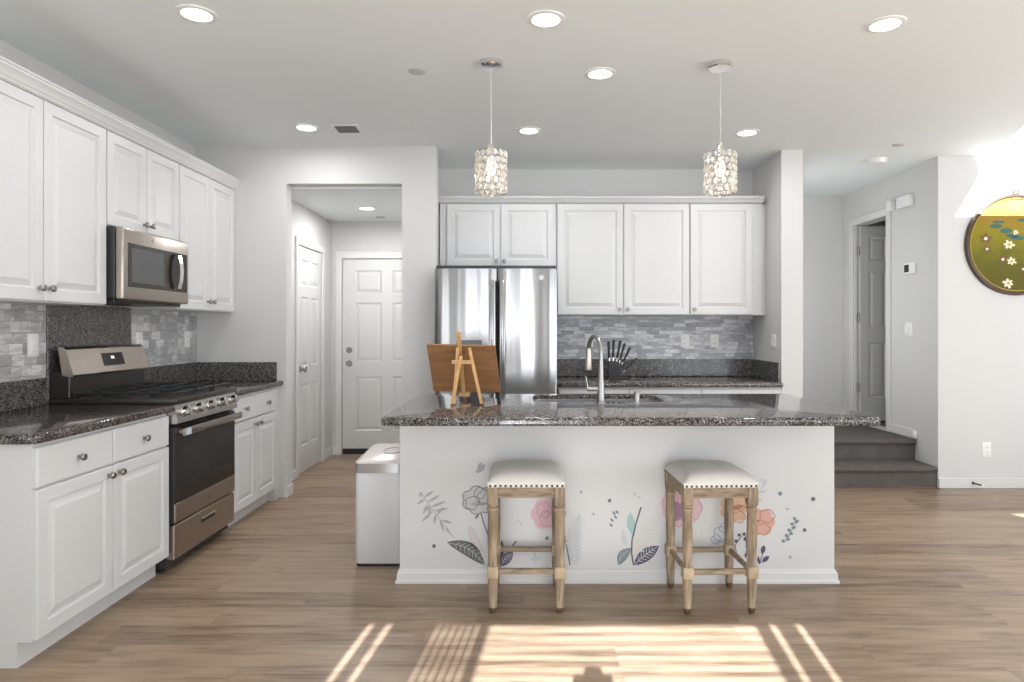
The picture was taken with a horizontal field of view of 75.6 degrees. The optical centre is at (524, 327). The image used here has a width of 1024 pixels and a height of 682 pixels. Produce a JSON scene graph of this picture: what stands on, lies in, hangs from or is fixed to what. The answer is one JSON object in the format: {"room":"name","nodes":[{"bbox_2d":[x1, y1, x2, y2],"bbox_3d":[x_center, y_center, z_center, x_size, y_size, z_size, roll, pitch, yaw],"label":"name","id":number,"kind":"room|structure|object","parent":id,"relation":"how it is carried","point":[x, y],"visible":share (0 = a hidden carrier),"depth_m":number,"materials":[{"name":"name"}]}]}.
{"room":"kitchen","nodes":[
{"label":"kitchen","id":0,"kind":"room"},
{"bbox_2d":[0,39,194,308],"bbox_3d":[-2.610,-0.048,1.810,0.120,2.715,6.820,0,0,0],"label":"wall","id":1,"kind":"structure","parent":0,"point":[7,51],"depth_m":3.85,"materials":[{"name":"paint"}]},
{"bbox_2d":[0,303,45,381],"bbox_3d":[-2.542,0.071,3.000,0.013,0.383,0.990,0,0,0],"label":"tile splash","id":2,"kind":"structure","parent":1,"relation":"attached to","point":[17,321],"depth_m":3.32,"materials":[{"name":"tile"}]},
{"bbox_2d":[27,334,38,356],"bbox_3d":[-2.531,0.088,3.400,0.009,0.118,0.075,0,0,0],"label":"light switch","id":3,"kind":"object","parent":2,"relation":"attached to","point":[32,339],"visible":1,"depth_m":3.39,"materials":[{"name":"white plastic"}]},
{"bbox_2d":[0,378,46,411],"bbox_3d":[-2.538,0.334,3.000,0.021,0.142,0.990,0,0,0],"label":"granite splash","id":4,"kind":"object","parent":1,"relation":"attached to","point":[20,394],"visible":1,"depth_m":3.32,"materials":[{"name":"grey stone"}]},
{"bbox_2d":[0,79,105,305],"bbox_3d":[-2.378,-0.593,3.074,0.340,0.945,0.927,0,0,0],"label":"upper cabinet","id":5,"kind":"object","parent":1,"relation":"attached to","point":[53,159],"visible":1,"depth_m":3.11,"materials":[{"name":"white wood"}]},
{"bbox_2d":[0,55,240,189],"bbox_3d":[-2.369,-1.103,3.840,0.351,0.073,2.519,0,0,0],"label":"trim","id":6,"kind":"structure","parent":5,"relation":"attached to","point":[12,73],"depth_m":3.46,"materials":[{"name":"white wood"}]},
{"bbox_2d":[46,305,130,404],"bbox_3d":[-2.538,0.147,3.867,0.021,0.555,0.740,0,0,0],"label":"granite splash","id":7,"kind":"object","parent":1,"relation":"attached to","point":[66,326],"visible":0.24,"depth_m":3.76,"materials":[{"name":"grey stone"}]},
{"bbox_2d":[106,130,178,240],"bbox_3d":[-2.378,-0.807,3.910,0.340,0.515,0.739,0,0,0],"label":"upper cabinet","id":8,"kind":"object","parent":1,"relation":"attached to","point":[142,185],"visible":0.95,"depth_m":3.85,"materials":[{"name":"white wood"}]},
{"bbox_2d":[103,226,187,306],"bbox_3d":[-2.330,-0.342,3.895,0.432,0.410,0.700,0,0,0],"label":"microwave","id":9,"kind":"object","parent":8,"relation":"attached to","point":[143,269],"visible":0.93,"depth_m":3.77,"materials":[{"name":"silver metal"}]},
{"bbox_2d":[131,309,196,366],"bbox_3d":[-2.542,0.071,4.670,0.013,0.383,0.859,0,0,0],"label":"tile splash","id":10,"kind":"structure","parent":1,"relation":"attached to","point":[163,331],"depth_m":4.66,"materials":[{"name":"tile"}]},
{"bbox_2d":[136,332,142,345],"bbox_3d":[-2.532,0.085,4.335,0.008,0.118,0.075,0,0,0],"label":"wall outlet","id":11,"kind":"object","parent":10,"relation":"attached to","point":[139,335],"visible":0.73,"depth_m":4.33,"materials":[{"name":"white plastic"}]},
{"bbox_2d":[184,331,189,346],"bbox_3d":[-2.532,0.085,4.950,0.008,0.118,0.075,0,0,0],"label":"wall outlet","id":12,"kind":"object","parent":10,"relation":"attached to","point":[186,333],"visible":1,"depth_m":4.94,"materials":[{"name":"white plastic"}]},
{"bbox_2d":[132,164,234,311],"bbox_3d":[-2.378,-0.593,4.691,0.340,0.945,0.814,0,0,0],"label":"upper cabinet","id":13,"kind":"object","parent":1,"relation":"attached to","point":[206,206],"visible":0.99,"depth_m":4.64,"materials":[{"name":"white wood"}]},
{"bbox_2d":[292,200,331,470],"bbox_3d":[-2.060,0.085,6.085,0.120,2.450,1.730,0,0,0],"label":"wall","id":14,"kind":"structure","parent":0,"point":[308,225],"depth_m":6.52,"materials":[{"name":"paint"}]},
{"bbox_2d":[299,245,320,473],"bbox_3d":[-1.986,0.283,6.140,0.097,2.030,0.670,0,0,0],"label":"door","id":15,"kind":"structure","parent":14,"relation":"in","point":[309,260],"depth_m":6.12,"materials":[{"name":"white wood"}]},
{"bbox_2d":[295,236,324,478],"bbox_3d":[-1.991,0.255,6.140,0.018,2.110,0.810,0,0,0],"label":"trim","id":16,"kind":"structure","parent":14,"relation":"attached to","point":[298,241],"depth_m":5.89,"materials":[{"name":"white wood"}]},
{"bbox_2d":[292,446,334,480],"bbox_3d":[-1.978,1.268,6.025,0.045,0.085,1.610,0,0,0],"label":"baseboard","id":17,"kind":"structure","parent":14,"relation":"attached to","point":[331,451],"depth_m":6.64,"materials":[{"name":"white wood"}]},
{"bbox_2d":[195,146,438,497],"bbox_3d":[-1.617,-0.048,5.965,1.865,2.715,1.730,0,0,0],"label":"wall","id":18,"kind":"structure","parent":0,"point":[259,329],"depth_m":5.10,"materials":[{"name":"paint"}]},
{"bbox_2d":[284,483,292,497],"bbox_3d":[-1.272,1.268,5.153,1.175,0.085,0.134,0,0,0],"label":"baseboard","id":19,"kind":"structure","parent":18,"relation":"attached to","point":[288,490],"depth_m":5.11,"materials":[{"name":"white wood"}]},
{"bbox_2d":[292,187,401,221],"bbox_3d":[-1.505,-1.130,6.085,1.250,0.060,1.730,0,0,0],"label":"ceiling","id":20,"kind":"structure","parent":0,"point":[335,204],"depth_m":5.79,"materials":[{"name":"paint"}]},
{"bbox_2d":[357,206,375,209],"bbox_3d":[-1.450,-1.096,6.050,0.172,0.007,0.172,0,0,0],"label":"recessed light","id":21,"kind":"object","parent":20,"relation":"in","point":[361,207],"visible":1,"depth_m":6.04,"materials":[{"name":"white plastic"}]},
{"bbox_2d":[332,222,401,453],"bbox_3d":[-1.440,0.085,6.890,1.120,2.450,0.120,0,0,0],"label":"wall","id":22,"kind":"structure","parent":0,"point":[346,236],"depth_m":6.83,"materials":[{"name":"paint"}]},
{"bbox_2d":[335,252,401,454],"bbox_3d":[-1.430,0.260,6.821,1.060,2.100,0.018,0,0,0],"label":"trim","id":23,"kind":"structure","parent":22,"relation":"attached to","point":[338,255],"depth_m":6.81,"materials":[{"name":"white wood"}]},
{"bbox_2d":[343,259,401,453],"bbox_3d":[-1.430,0.297,6.827,0.920,2.018,0.097,0,0,0],"label":"door","id":24,"kind":"structure","parent":22,"relation":"in","point":[372,288],"depth_m":6.84,"materials":[{"name":"white wood"}]},
{"bbox_2d":[0,0,1023,195],"bbox_3d":[2.215,-1.425,2.700,9.770,0.040,8.800,0,0,0],"label":"ceiling","id":25,"kind":"structure","parent":0,"point":[807,75],"depth_m":3.60,"materials":[{"name":"paint"}]},
{"bbox_2d":[175,4,217,23],"bbox_3d":[-1.467,-1.401,2.950,0.172,0.007,0.172,0,0,0],"label":"recessed light","id":26,"kind":"object","parent":25,"relation":"in","point":[194,13],"visible":1,"depth_m":2.94,"materials":[{"name":"white plastic"}]},
{"bbox_2d":[181,8,212,21],"bbox_3d":[-1.467,-1.401,2.950,0.131,0.005,0.131,0,0,-28],"label":"diffuser","id":27,"kind":"object","parent":26,"relation":"attached to","point":[191,14],"depth_m":2.95,"materials":[{"name":"white plastic"}]},
{"bbox_2d":[293,124,318,131],"bbox_3d":[-1.530,-1.401,4.620,0.172,0.007,0.172,0,0,0],"label":"recessed light","id":28,"kind":"object","parent":25,"relation":"in","point":[302,127],"visible":1,"depth_m":4.61,"materials":[{"name":"white"}]},
{"bbox_2d":[297,125,315,130],"bbox_3d":[-1.530,-1.401,4.620,0.131,0.005,0.131,0,0,28],"label":"diffuser","id":29,"kind":"object","parent":28,"relation":"attached to","point":[299,127],"depth_m":4.60,"materials":[{"name":"white plastic"}]},
{"bbox_2d":[330,124,363,132],"bbox_3d":[-1.250,-1.397,4.640,0.190,0.016,0.180,0,0,0],"label":"ceiling vent","id":30,"kind":"object","parent":25,"relation":"in","point":[339,128],"visible":1,"depth_m":4.61,"materials":[{"name":"white plastic"}]},
{"bbox_2d":[408,68,425,74],"bbox_3d":[-0.590,-1.401,3.610,0.096,0.006,0.096,0,0,0],"label":"ceiling plate","id":31,"kind":"object","parent":25,"relation":"attached to","point":[415,71],"visible":1,"depth_m":3.60,"materials":[{"name":"white plastic"}]},
{"bbox_2d":[474,57,507,195],"bbox_3d":[-0.179,-1.058,3.480,0.175,0.693,0.176,0,0,-18],"label":"pendant lamp","id":32,"kind":"object","parent":25,"relation":"hanging from","point":[491,64],"visible":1,"depth_m":3.43,"materials":[{"name":"clear glass"}]},
{"bbox_2d":[487,143,494,158],"bbox_3d":[-0.179,-0.935,3.480,0.044,0.082,0.044,0,0,0],"label":"socket","id":33,"kind":"object","parent":32,"relation":"attached to","point":[490,145],"depth_m":3.46,"materials":[{"name":"silver metal"}]},
{"bbox_2d":[517,127,540,134],"bbox_3d":[0.028,-1.401,4.690,0.172,0.007,0.172,0,0,0],"label":"recessed light","id":34,"kind":"object","parent":25,"relation":"in","point":[523,130],"visible":1,"depth_m":4.67,"materials":[{"name":"white plastic"}]},
{"bbox_2d":[520,128,537,133],"bbox_3d":[0.028,-1.401,4.690,0.131,0.005,0.131,0,0,28],"label":"diffuser","id":35,"kind":"object","parent":34,"relation":"attached to","point":[522,130],"depth_m":4.67,"materials":[{"name":"white plastic"}]},
{"bbox_2d":[527,10,564,27],"bbox_3d":[0.095,-1.401,3.000,0.172,0.007,0.172,0,0,0],"label":"recessed light","id":36,"kind":"object","parent":25,"relation":"in","point":[542,18],"visible":1,"depth_m":2.99,"materials":[{"name":"white"}]},
{"bbox_2d":[532,14,559,26],"bbox_3d":[0.095,-1.401,3.000,0.131,0.005,0.131,0,0,-28],"label":"diffuser","id":37,"kind":"object","parent":36,"relation":"attached to","point":[538,20],"depth_m":3.00,"materials":[{"name":"white plastic"}]},
{"bbox_2d":[584,67,615,79],"bbox_3d":[0.414,-1.401,3.640,0.172,0.007,0.172,0,0,0],"label":"recessed light","id":38,"kind":"object","parent":25,"relation":"in","point":[599,73],"visible":1,"depth_m":3.63,"materials":[{"name":"white"}]},
{"bbox_2d":[588,70,611,78],"bbox_3d":[0.414,-1.401,3.640,0.131,0.005,0.131,0,0,-28],"label":"diffuser","id":39,"kind":"object","parent":38,"relation":"attached to","point":[592,74],"depth_m":3.64,"materials":[{"name":"white plastic"}]},
{"bbox_2d":[703,59,737,196],"bbox_3d":[1.035,-1.058,3.500,0.175,0.693,0.176,0,0,18],"label":"pendant lamp","id":40,"kind":"object","parent":25,"relation":"hanging from","point":[720,66],"visible":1,"depth_m":3.46,"materials":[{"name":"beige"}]},
{"bbox_2d":[716,144,723,159],"bbox_3d":[1.035,-0.935,3.500,0.044,0.082,0.044,0,0,0],"label":"socket","id":41,"kind":"object","parent":40,"relation":"attached to","point":[720,146],"depth_m":3.48,"materials":[{"name":"silver metal"}]},
{"bbox_2d":[735,129,759,136],"bbox_3d":[1.595,-1.401,4.740,0.172,0.007,0.172,0,0,0],"label":"recessed light","id":42,"kind":"object","parent":25,"relation":"in","point":[745,132],"visible":1,"depth_m":4.72,"materials":[{"name":"white plastic"}]},
{"bbox_2d":[738,131,755,135],"bbox_3d":[1.595,-1.401,4.740,0.131,0.005,0.131,0,0,28],"label":"diffuser","id":43,"kind":"object","parent":42,"relation":"attached to","point":[740,133],"depth_m":4.75,"materials":[{"name":"white plastic"}]},
{"bbox_2d":[867,157,886,165],"bbox_3d":[2.930,-1.385,5.490,0.144,0.038,0.144,0,0,0],"label":"smoke detector","id":44,"kind":"object","parent":25,"relation":"attached to","point":[877,160],"visible":1,"depth_m":5.45,"materials":[{"name":"white plastic"}]},
{"bbox_2d":[864,15,906,32],"bbox_3d":[1.665,-1.401,3.050,0.172,0.007,0.172,0,0,0],"label":"recessed light","id":45,"kind":"object","parent":25,"relation":"in","point":[887,23],"visible":1,"depth_m":3.04,"materials":[{"name":"white"}]},
{"bbox_2d":[870,19,900,31],"bbox_3d":[1.665,-1.401,3.050,0.131,0.005,0.131,0,0,-28],"label":"diffuser","id":46,"kind":"object","parent":45,"relation":"attached to","point":[877,25],"depth_m":3.05,"materials":[{"name":"white plastic"}]},
{"bbox_2d":[891,143,904,146],"bbox_3d":[2.860,-1.401,5.060,0.090,0.006,0.090,0,0,0],"label":"sprinkler cover","id":47,"kind":"object","parent":25,"relation":"attached to","point":[897,144],"visible":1,"depth_m":5.06,"materials":[{"name":"white plastic"}]},
{"bbox_2d":[0,454,1023,681],"bbox_3d":[2.165,1.350,2.700,9.670,0.080,8.800,0,0,0],"label":"floor","id":48,"kind":"structure","parent":0,"point":[930,588],"depth_m":3.00,"materials":[{"name":"brown wood"}]},
{"bbox_2d":[0,414,168,667],"bbox_3d":[-2.198,0.878,3.016,0.700,0.864,0.952,0,0,0],"label":"base cabinet","id":49,"kind":"object","parent":48,"relation":"on","point":[84,517],"visible":1,"depth_m":2.77,"materials":[{"name":"white wood"}]},
{"bbox_2d":[0,405,174,444],"bbox_3d":[-2.202,0.425,3.000,0.694,0.040,0.990,0,0,0],"label":"countertop","id":50,"kind":"structure","parent":49,"relation":"on","point":[43,423],"depth_m":2.99,"materials":[{"name":"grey stone"}]},
{"bbox_2d":[49,344,241,572],"bbox_3d":[-2.167,0.707,3.867,0.719,1.207,0.730,0,0,0],"label":"gas range","id":51,"kind":"object","parent":48,"relation":"on","point":[201,446],"visible":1,"depth_m":3.73,"materials":[{"name":"silver metal"}]},
{"bbox_2d":[49,387,236,404],"bbox_3d":[-2.185,0.392,3.867,0.682,0.032,0.730,0,0,0],"label":"cooktop","id":52,"kind":"object","parent":51,"relation":"in","point":[209,394],"depth_m":3.54,"materials":[{"name":"black metal"}]},
{"bbox_2d":[228,388,275,526],"bbox_3d":[-2.198,0.878,4.621,0.700,0.864,0.758,0,0,0],"label":"base cabinet","id":53,"kind":"object","parent":48,"relation":"on","point":[255,432],"visible":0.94,"depth_m":4.59,"materials":[{"name":"white wood"}]},
{"bbox_2d":[191,381,282,395],"bbox_3d":[-2.208,0.425,4.670,0.681,0.040,0.859,0,0,0],"label":"countertop","id":54,"kind":"structure","parent":53,"relation":"on","point":[243,387],"depth_m":4.73,"materials":[{"name":"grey stone"}]},
{"bbox_2d":[144,362,276,381],"bbox_3d":[-2.232,0.334,4.670,0.634,0.142,0.859,0,0,0],"label":"granite splash","id":55,"kind":"object","parent":54,"relation":"on","point":[194,371],"visible":0.76,"depth_m":5.08,"materials":[{"name":"grey stone"}]},
{"bbox_2d":[267,386,278,500],"bbox_3d":[-2.224,0.878,5.051,0.649,0.864,0.097,0,0,0],"label":"trim","id":56,"kind":"structure","parent":53,"relation":"attached to","point":[273,494],"depth_m":5.07,"materials":[{"name":"white wood"}]},
{"bbox_2d":[355,444,399,566],"bbox_3d":[-0.817,1.009,3.845,0.295,0.601,0.456,0,0,0],"label":"trash can","id":57,"kind":"object","parent":48,"relation":"on","point":[377,470],"visible":0.69,"depth_m":3.62,"materials":[{"name":"white plastic"}]},
{"bbox_2d":[435,266,556,393],"bbox_3d":[-0.218,0.422,5.342,0.908,1.775,0.976,0,0,0],"label":"refrigerator","id":58,"kind":"object","parent":48,"relation":"on","point":[513,309],"visible":0.51,"depth_m":4.88,"materials":[{"name":"metal"}]},
{"bbox_2d":[487,460,565,612],"bbox_3d":[0.006,0.982,3.192,0.363,0.656,0.367,0,0,0],"label":"counter stool","id":59,"kind":"object","parent":48,"relation":"on","point":[508,478],"visible":1,"depth_m":3.02,"materials":[{"name":"brown wood"}]},
{"bbox_2d":[395,426,839,583],"bbox_3d":[0.474,0.878,3.715,2.278,0.864,0.670,0,0,0],"label":"kitchen island","id":60,"kind":"object","parent":48,"relation":"on","point":[615,512],"visible":0.82,"depth_m":3.40,"materials":[{"name":"white wood"}]},
{"bbox_2d":[381,394,879,425],"bbox_3d":[0.480,0.425,3.530,2.275,0.040,1.100,0,0,0],"label":"island countertop","id":61,"kind":"structure","parent":60,"relation":"on","point":[423,409],"depth_m":3.24,"materials":[{"name":"stone"}]},
{"bbox_2d":[450,332,482,404],"bbox_3d":[-0.307,0.213,3.628,0.175,0.386,0.343,0,0,0],"label":"easel","id":62,"kind":"object","parent":61,"relation":"on","point":[459,370],"visible":1,"depth_m":3.55,"materials":[{"name":"brown wood"}]},
{"bbox_2d":[427,344,500,391],"bbox_3d":[-0.341,0.226,3.699,0.403,0.279,0.128,0,0,0],"label":"cutting board","id":63,"kind":"object","parent":62,"relation":"on","point":[440,356],"visible":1,"depth_m":3.69,"materials":[{"name":"brown wood"}]},
{"bbox_2d":[584,334,605,403],"bbox_3d":[0.381,0.219,3.645,0.115,0.372,0.216,0,0,0],"label":"kitchen faucet","id":64,"kind":"object","parent":61,"relation":"on","point":[600,389],"visible":1,"depth_m":3.56,"materials":[{"name":"metal"}]},
{"bbox_2d":[533,399,657,401],"bbox_3d":[0.410,0.534,3.797,0.754,0.216,0.379,0,0,0],"label":"sink","id":65,"kind":"object","parent":61,"relation":"in","point":[536,400],"visible":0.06,"depth_m":3.97,"materials":[{"name":"metal"}]},
{"bbox_2d":[633,391,640,402],"bbox_3d":[0.605,0.375,3.605,0.044,0.060,0.104,0,0,0],"label":"soap dispenser","id":66,"kind":"object","parent":61,"relation":"on","point":[636,393],"visible":1,"depth_m":3.56,"materials":[{"name":"metal"}]},
{"bbox_2d":[557,387,780,393],"bbox_3d":[1.139,0.888,5.498,1.753,0.844,0.699,0,0,0],"label":"base cabinet","id":67,"kind":"object","parent":48,"relation":"on","point":[560,390],"visible":0.02,"depth_m":5.18,"materials":[{"name":"white wood"}]},
{"bbox_2d":[557,376,782,386],"bbox_3d":[1.134,0.445,5.499,1.768,0.040,0.698,0,0,0],"label":"countertop","id":68,"kind":"structure","parent":67,"relation":"on","point":[562,381],"depth_m":5.24,"materials":[{"name":"stone"}]},
{"bbox_2d":[606,339,637,378],"bbox_3d":[0.808,0.260,5.500,0.256,0.329,0.120,0,0,0],"label":"knife block","id":69,"kind":"object","parent":68,"relation":"on","point":[614,368],"visible":1,"depth_m":5.48,"materials":[{"name":"black plastic"}]},
{"bbox_2d":[557,359,780,381],"bbox_3d":[1.135,0.349,5.529,1.769,0.151,0.639,0,0,0],"label":"granite splash","id":70,"kind":"object","parent":68,"relation":"on","point":[769,370],"visible":0.79,"depth_m":5.83,"materials":[{"name":"grey stone"}]},
{"bbox_2d":[664,460,758,614],"bbox_3d":[0.889,0.982,3.185,0.352,0.656,0.367,0,0,-2],"label":"counter stool","id":71,"kind":"object","parent":48,"relation":"on","point":[692,479],"visible":1,"depth_m":3.03,"materials":[{"name":"brown wood"}]},
{"bbox_2d":[834,426,937,487],"bbox_3d":[2.785,1.135,6.192,1.190,0.350,1.615,0,0,0],"label":"carpeted stairs","id":72,"kind":"structure","parent":48,"relation":"on","point":[864,456],"depth_m":5.57,"materials":[{"name":"grey carpet"}]},
{"bbox_2d":[439,169,752,265],"bbox_3d":[0.627,-0.048,5.910,2.785,2.715,0.120,0,0,0],"label":"wall","id":73,"kind":"structure","parent":0,"point":[452,182],"depth_m":5.85,"materials":[{"name":"paint"}]},
{"bbox_2d":[440,203,555,267],"bbox_3d":[-0.225,-0.777,5.658,0.974,0.530,0.380,0,0,0],"label":"upper cabinet","id":74,"kind":"object","parent":73,"relation":"attached to","point":[471,234],"visible":0.97,"depth_m":5.50,"materials":[{"name":"white wood"}]},
{"bbox_2d":[555,203,688,315],"bbox_3d":[0.819,-0.575,5.658,1.106,0.934,0.380,0,0,0],"label":"upper cabinet","id":75,"kind":"object","parent":73,"relation":"attached to","point":[613,259],"visible":0.98,"depth_m":5.50,"materials":[{"name":"white wood"}]},
{"bbox_2d":[438,196,764,206],"bbox_3d":[0.625,-1.069,5.649,2.720,0.049,0.391,0,0,0],"label":"trim","id":76,"kind":"structure","parent":75,"relation":"attached to","point":[441,199],"depth_m":5.47,"materials":[{"name":"white wood"}]},
{"bbox_2d":[557,316,752,358],"bbox_3d":[1.129,0.084,5.843,1.778,0.381,0.013,0,0,0],"label":"tile splash","id":77,"kind":"structure","parent":73,"relation":"attached to","point":[648,337],"depth_m":5.84,"materials":[{"name":"tile"}]},
{"bbox_2d":[585,334,592,346],"bbox_3d":[0.565,0.110,5.832,0.075,0.118,0.008,0,0,0],"label":"wall outlet","id":78,"kind":"object","parent":77,"relation":"attached to","point":[587,336],"visible":0.39,"depth_m":5.83,"materials":[{"name":"white plastic"}]},
{"bbox_2d":[681,334,688,346],"bbox_3d":[1.415,0.113,5.832,0.075,0.118,0.008,0,0,0],"label":"wall outlet","id":79,"kind":"object","parent":77,"relation":"attached to","point":[684,337],"visible":1,"depth_m":5.83,"materials":[{"name":"white plastic"}]},
{"bbox_2d":[710,334,718,346],"bbox_3d":[1.675,0.113,5.832,0.075,0.118,0.008,0,0,0],"label":"wall outlet","id":80,"kind":"object","parent":77,"relation":"attached to","point":[714,338],"visible":1,"depth_m":5.83,"materials":[{"name":"white plastic"}]},
{"bbox_2d":[684,203,761,315],"bbox_3d":[1.681,-0.575,5.658,0.609,0.934,0.380,0,0,0],"label":"upper cabinet","id":81,"kind":"object","parent":73,"relation":"attached to","point":[725,239],"visible":0.99,"depth_m":5.50,"materials":[{"name":"white wood"}]},
{"bbox_2d":[755,204,764,315],"bbox_3d":[2.002,-0.575,5.699,0.034,0.934,0.298,0,0,0],"label":"trim","id":82,"kind":"structure","parent":81,"relation":"attached to","point":[763,205],"depth_m":5.55,"materials":[{"name":"white wood"}]},
{"bbox_2d":[753,150,802,397],"bbox_3d":[2.105,-0.048,6.100,0.170,2.715,1.800,0,0,0],"label":"wall column","id":83,"kind":"structure","parent":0,"point":[779,178],"depth_m":5.20,"materials":[{"name":"paint"}]},
{"bbox_2d":[770,334,775,348],"bbox_3d":[2.015,0.110,5.360,0.009,0.118,0.115,0,0,0],"label":"light switch","id":84,"kind":"object","parent":83,"relation":"attached to","point":[772,336],"visible":1,"depth_m":5.35,"materials":[{"name":"white plastic"}]},
{"bbox_2d":[803,196,885,407],"bbox_3d":[3.455,-0.048,7.060,2.530,2.715,0.120,0,0,0],"label":"wall","id":85,"kind":"structure","parent":0,"point":[823,216],"depth_m":7.00,"materials":[{"name":"paint"}]},
{"bbox_2d":[880,421,885,426],"bbox_3d":[4.050,1.000,6.260,1.100,0.080,1.480,0,0,0],"label":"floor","id":86,"kind":"structure","parent":0,"point":[882,423],"depth_m":6.63,"materials":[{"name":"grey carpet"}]},
{"bbox_2d":[844,160,928,463],"bbox_3d":[3.440,-0.048,6.260,0.120,2.715,1.480,0,0,0],"label":"wall","id":87,"kind":"structure","parent":0,"point":[909,225],"depth_m":5.85,"materials":[{"name":"paint"}]},
{"bbox_2d":[849,208,890,431],"bbox_3d":[3.432,-0.080,6.475,0.136,2.080,0.770,0,0,0],"label":"trim","id":88,"kind":"structure","parent":87,"relation":"attached to","point":[880,213],"depth_m":6.76,"materials":[{"name":"white wood"}]},
{"bbox_2d":[857,226,885,420],"bbox_3d":[3.713,-0.048,6.758,0.623,1.985,0.035,0,0,0],"label":"door","id":89,"kind":"structure","parent":87,"relation":"in","point":[871,250],"depth_m":6.74,"materials":[{"name":"white wood"}]},
{"bbox_2d":[886,200,894,210],"bbox_3d":[3.355,-1.120,6.055,0.050,0.090,0.070,0,0,0],"label":"sensor","id":90,"kind":"object","parent":87,"relation":"attached to","point":[890,205],"visible":1,"depth_m":6.02,"materials":[{"name":"white plastic"}]},
{"bbox_2d":[890,423,914,438],"bbox_3d":[3.374,0.920,5.910,0.012,0.080,0.380,0,0,0],"label":"baseboard","id":91,"kind":"structure","parent":87,"relation":"attached to","point":[904,431],"depth_m":5.90,"materials":[{"name":"white wood"}]},
{"bbox_2d":[896,194,913,208],"bbox_3d":[3.355,-1.115,5.830,0.050,0.100,0.190,0,0,0],"label":"door chime","id":92,"kind":"object","parent":87,"relation":"attached to","point":[905,201],"visible":1,"depth_m":5.79,"materials":[{"name":"white plastic"}]},
{"bbox_2d":[905,322,912,335],"bbox_3d":[3.376,0.010,5.810,0.009,0.118,0.115,0,0,0],"label":"light switch","id":93,"kind":"object","parent":87,"relation":"attached to","point":[908,325],"visible":1,"depth_m":5.80,"materials":[{"name":"white plastic"}]},
{"bbox_2d":[904,262,915,273],"bbox_3d":[3.368,-0.522,5.780,0.023,0.095,0.160,0,0,0],"label":"thermostat","id":94,"kind":"object","parent":87,"relation":"attached to","point":[909,268],"visible":1,"depth_m":5.75,"materials":[{"name":"white plastic"}]},
{"bbox_2d":[912,431,916,437],"bbox_3d":[3.365,0.920,5.697,0.030,0.060,0.035,0,0,0],"label":"baseboard","id":95,"kind":"structure","parent":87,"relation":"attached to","point":[914,433],"depth_m":5.68,"materials":[{"name":"white plastic"}]},
{"bbox_2d":[929,126,1023,487],"bbox_3d":[5.190,-0.490,5.460,3.620,3.600,0.120,0,0,0],"label":"wall","id":96,"kind":"structure","parent":0,"point":[976,331],"depth_m":5.40,"materials":[{"name":"paint"}]},
{"bbox_2d":[938,478,1023,487],"bbox_3d":[5.190,1.268,5.393,3.620,0.085,0.014,0,0,0],"label":"baseboard","id":97,"kind":"structure","parent":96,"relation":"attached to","point":[942,482],"depth_m":5.39,"materials":[{"name":"white wood"}]},
{"bbox_2d":[982,442,990,456],"bbox_3d":[3.775,0.995,5.396,0.075,0.118,0.008,0,0,0],"label":"wall outlet","id":98,"kind":"object","parent":96,"relation":"attached to","point":[986,446],"visible":1,"depth_m":5.39,"materials":[{"name":"white plastic"}]},
{"bbox_2d":[964,189,1023,295],"bbox_3d":[4.005,-0.698,5.382,0.830,0.866,0.034,0,0,0],"label":"painting","id":99,"kind":"object","parent":96,"relation":"attached to","point":[994,236],"visible":1,"depth_m":5.39,"materials":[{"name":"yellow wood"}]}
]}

